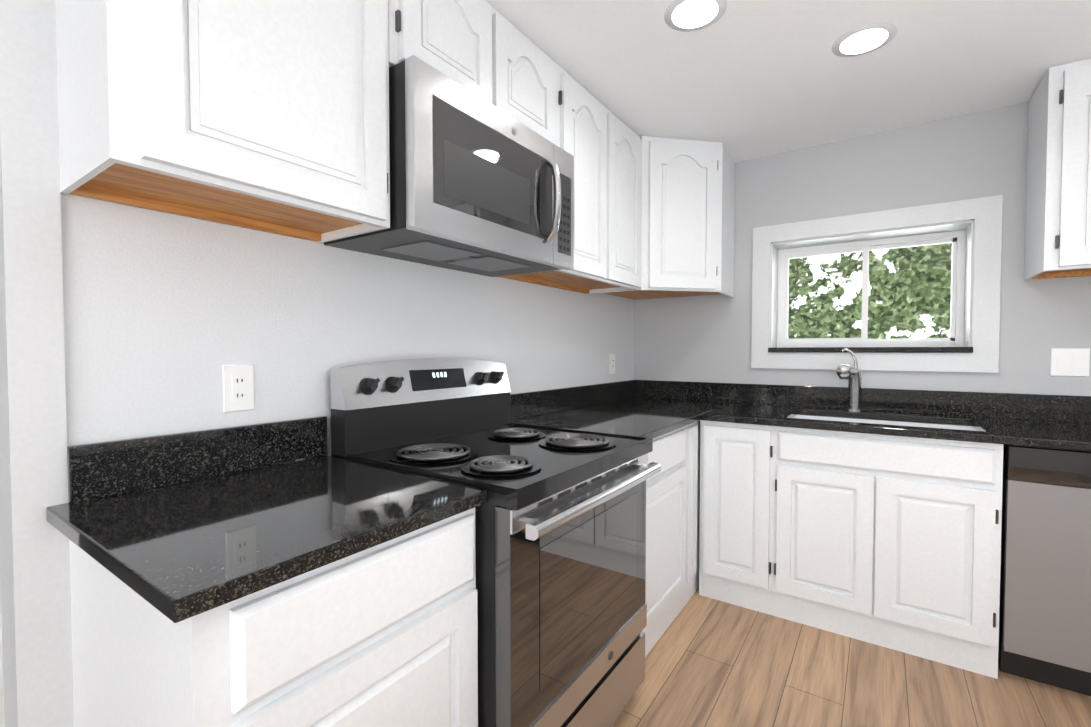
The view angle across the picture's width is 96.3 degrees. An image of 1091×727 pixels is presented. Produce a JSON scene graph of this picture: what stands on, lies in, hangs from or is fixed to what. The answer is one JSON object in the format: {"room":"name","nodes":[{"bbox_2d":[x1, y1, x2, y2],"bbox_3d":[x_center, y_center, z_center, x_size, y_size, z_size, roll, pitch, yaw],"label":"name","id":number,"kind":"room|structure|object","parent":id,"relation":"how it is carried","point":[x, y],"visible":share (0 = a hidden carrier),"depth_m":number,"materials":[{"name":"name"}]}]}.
{"room":"kitchen","nodes":[
{"label":"kitchen","id":0,"kind":"room"},
{"bbox_2d":[60,194,633,455],"bbox_3d":[-0.209,-0.002,2.208,0.120,2.320,2.880,1,2,34],"label":"wall","id":1,"kind":"structure","parent":0,"point":[167,316],"depth_m":1.30,"materials":[{"name":"paint"}]},
{"bbox_2d":[0,0,73,726],"bbox_3d":[-1.705,0.055,0.046,0.162,2.320,2.420,1,2,34],"label":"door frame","id":2,"kind":"structure","parent":1,"relation":"attached to","point":[36,675],"depth_m":0.93,"materials":[{"name":"paint"}]},
{"bbox_2d":[55,0,402,239],"bbox_3d":[-0.676,-0.753,1.098,0.336,0.753,0.552,1,2,34],"label":"upper cabinet","id":3,"kind":"object","parent":1,"relation":"attached to","point":[269,116],"depth_m":0.96,"materials":[{"name":"white wood"}]},
{"bbox_2d":[222,364,253,412],"bbox_3d":[-0.786,0.063,1.254,0.008,0.120,0.073,1,2,34],"label":"electrical outlet","id":4,"kind":"object","parent":1,"relation":"attached to","point":[238,389],"visible":1,"depth_m":1.25,"materials":[{"name":"white plastic"}]},
{"bbox_2d":[403,0,566,151],"bbox_3d":[-0.301,-0.978,1.640,0.336,0.332,0.772,1,2,34],"label":"upper cabinet","id":5,"kind":"object","parent":1,"relation":"attached to","point":[469,42],"depth_m":1.53,"materials":[{"name":"white wood"}]},
{"bbox_2d":[324,55,573,276],"bbox_3d":[-0.251,-0.559,1.616,0.456,0.420,0.760,1,2,34],"label":"microwave","id":6,"kind":"object","parent":5,"relation":"attached to","point":[479,185],"visible":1,"depth_m":1.41,"materials":[{"name":"silver metal"}]},
{"bbox_2d":[506,73,638,291],"bbox_3d":[0.143,-0.785,2.291,0.336,0.753,0.792,1,2,34],"label":"upper cabinet","id":7,"kind":"object","parent":1,"relation":"attached to","point":[605,151],"depth_m":2.17,"materials":[{"name":"white wood"}]},
{"bbox_2d":[609,354,614,373],"bbox_3d":[0.411,0.002,2.997,0.008,0.120,0.073,1,2,34],"label":"electrical outlet","id":8,"kind":"object","parent":1,"relation":"attached to","point":[611,363],"visible":1,"depth_m":2.99,"materials":[{"name":"white plastic"}]},
{"bbox_2d":[486,0,1090,162],"bbox_3d":[-0.607,-1.156,0.996,6.560,0.050,5.280,1,2,34],"label":"ceiling","id":9,"kind":"structure","parent":0,"point":[742,80],"depth_m":1.87,"materials":[{"name":"paint"}]},
{"bbox_2d":[664,0,726,31],"bbox_3d":[0.487,-1.144,1.593,0.196,0.006,0.196,1,2,34],"label":"recessed light","id":10,"kind":"object","parent":9,"relation":"in","point":[688,15],"visible":1,"depth_m":1.59,"materials":[{"name":"white plastic"}]},
{"bbox_2d":[832,22,896,56],"bbox_3d":[1.132,-1.147,1.739,0.196,0.006,0.196,1,2,34],"label":"recessed light","id":11,"kind":"object","parent":9,"relation":"in","point":[864,39],"visible":1,"depth_m":1.73,"materials":[{"name":"white plastic"}]},
{"bbox_2d":[611,588,1090,726],"bbox_3d":[0.576,1.235,0.247,3.690,0.050,5.280,1,2,34],"label":"floor","id":12,"kind":"structure","parent":0,"point":[710,662],"depth_m":1.77,"materials":[{"name":"brown wood"}]},
{"bbox_2d":[69,508,477,726],"bbox_3d":[-0.557,0.749,1.055,0.627,0.878,0.552,1,2,34],"label":"base cabinet","id":13,"kind":"object","parent":12,"relation":"on","point":[385,634],"depth_m":0.83,"materials":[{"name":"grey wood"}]},
{"bbox_2d":[46,416,487,622],"bbox_3d":[-0.558,0.238,1.024,0.644,0.145,0.586,1,2,34],"label":"countertop","id":14,"kind":"structure","parent":13,"relation":"on","point":[174,528],"depth_m":0.96,"materials":[{"name":"stone"}]},
{"bbox_2d":[330,358,660,726],"bbox_3d":[-0.114,0.581,1.552,0.736,1.188,0.756,1,2,34],"label":"range","id":15,"kind":"object","parent":12,"relation":"on","point":[560,532],"visible":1,"depth_m":1.38,"materials":[{"name":"black metal"}]},
{"bbox_2d":[642,422,696,656],"bbox_3d":[0.240,0.719,2.217,0.627,0.878,0.716,1,2,34],"label":"base cabinet","id":16,"kind":"object","parent":12,"relation":"on","point":[671,493],"depth_m":2.11,"materials":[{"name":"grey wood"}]},
{"bbox_2d":[510,384,701,437],"bbox_3d":[0.262,0.207,2.217,0.647,0.145,0.766,1,2,34],"label":"countertop","id":17,"kind":"structure","parent":16,"relation":"on","point":[644,410],"depth_m":2.42,"materials":[{"name":"stone"}]},
{"bbox_2d":[693,420,796,615],"bbox_3d":[1.038,0.710,2.547,0.355,0.878,0.696,1,2,34],"label":"base cabinet","id":18,"kind":"object","parent":12,"relation":"on","point":[738,463],"depth_m":2.30,"materials":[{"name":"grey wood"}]},
{"bbox_2d":[600,380,1090,450],"bbox_3d":[1.865,0.213,1.984,3.552,0.145,0.664,1,2,34],"label":"countertop","id":19,"kind":"structure","parent":18,"relation":"on","point":[1031,420],"depth_m":2.27,"materials":[{"name":"stone"}]},
{"bbox_2d":[836,348,861,411],"bbox_3d":[1.522,0.082,2.451,0.109,0.321,0.157,1,2,34],"label":"faucet","id":20,"kind":"object","parent":19,"relation":"on","point":[853,375],"visible":1,"depth_m":2.45,"materials":[{"name":"silver metal"}]},
{"bbox_2d":[794,415,976,430],"bbox_3d":[1.506,0.384,2.221,0.719,0.205,0.419,1,2,34],"label":"sink","id":21,"kind":"object","parent":19,"relation":"in","point":[957,427],"visible":0.06,"depth_m":2.36,"materials":[{"name":"silver metal"}]},
{"bbox_2d":[773,448,1001,678],"bbox_3d":[1.522,0.827,2.260,0.771,0.660,0.628,1,2,34],"label":"base cabinet","id":22,"kind":"object","parent":12,"relation":"on","point":[891,542],"depth_m":1.97,"materials":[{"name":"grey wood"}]},
{"bbox_2d":[998,444,1090,695],"bbox_3d":[2.091,0.733,1.858,0.592,0.868,0.588,1,2,34],"label":"dishwasher","id":23,"kind":"object","parent":12,"relation":"on","point":[1045,608],"visible":0.79,"depth_m":1.73,"materials":[{"name":"silver metal"}]},
{"bbox_2d":[633,101,1090,425],"bbox_3d":[0.892,-0.029,3.211,6.560,2.320,0.260,1,2,34],"label":"wall","id":24,"kind":"structure","parent":0,"point":[708,338],"depth_m":2.45,"materials":[{"name":"paint"}]},
{"bbox_2d":[639,136,734,295],"bbox_3d":[0.770,-0.795,2.679,0.340,0.753,0.716,1,2,34],"label":"upper cabinet","id":25,"kind":"object","parent":24,"relation":"attached to","point":[668,167],"depth_m":2.53,"materials":[{"name":"white wood"}]},
{"bbox_2d":[751,195,1002,372],"bbox_3d":[1.702,-0.371,2.625,1.060,0.805,0.285,1,2,34],"label":"window unit","id":26,"kind":"structure","parent":24,"relation":"in","point":[970,230],"depth_m":2.51,"materials":[{"name":"wood"}]},
{"bbox_2d":[1024,58,1090,275],"bbox_3d":[2.422,-0.771,1.775,0.914,0.753,0.337,1,2,34],"label":"upper cabinet","id":27,"kind":"object","parent":24,"relation":"attached to","point":[1058,191],"depth_m":1.89,"materials":[{"name":"white wood"}]},
{"bbox_2d":[1050,348,1089,376],"bbox_3d":[2.262,-0.005,2.107,0.118,0.120,0.009,1,2,34],"label":"light switch","id":28,"kind":"object","parent":24,"relation":"attached to","point":[1070,362],"visible":1,"depth_m":2.11,"materials":[{"name":"white plastic"}]},
{"label":"outside","id":29,"kind":"structure","parent":0,"visible":0},
{"bbox_2d":[788,243,951,338],"bbox_3d":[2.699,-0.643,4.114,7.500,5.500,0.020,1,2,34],"label":"tree","id":30,"kind":"object","parent":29,"point":[901,324],"depth_m":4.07,"materials":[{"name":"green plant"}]}
]}

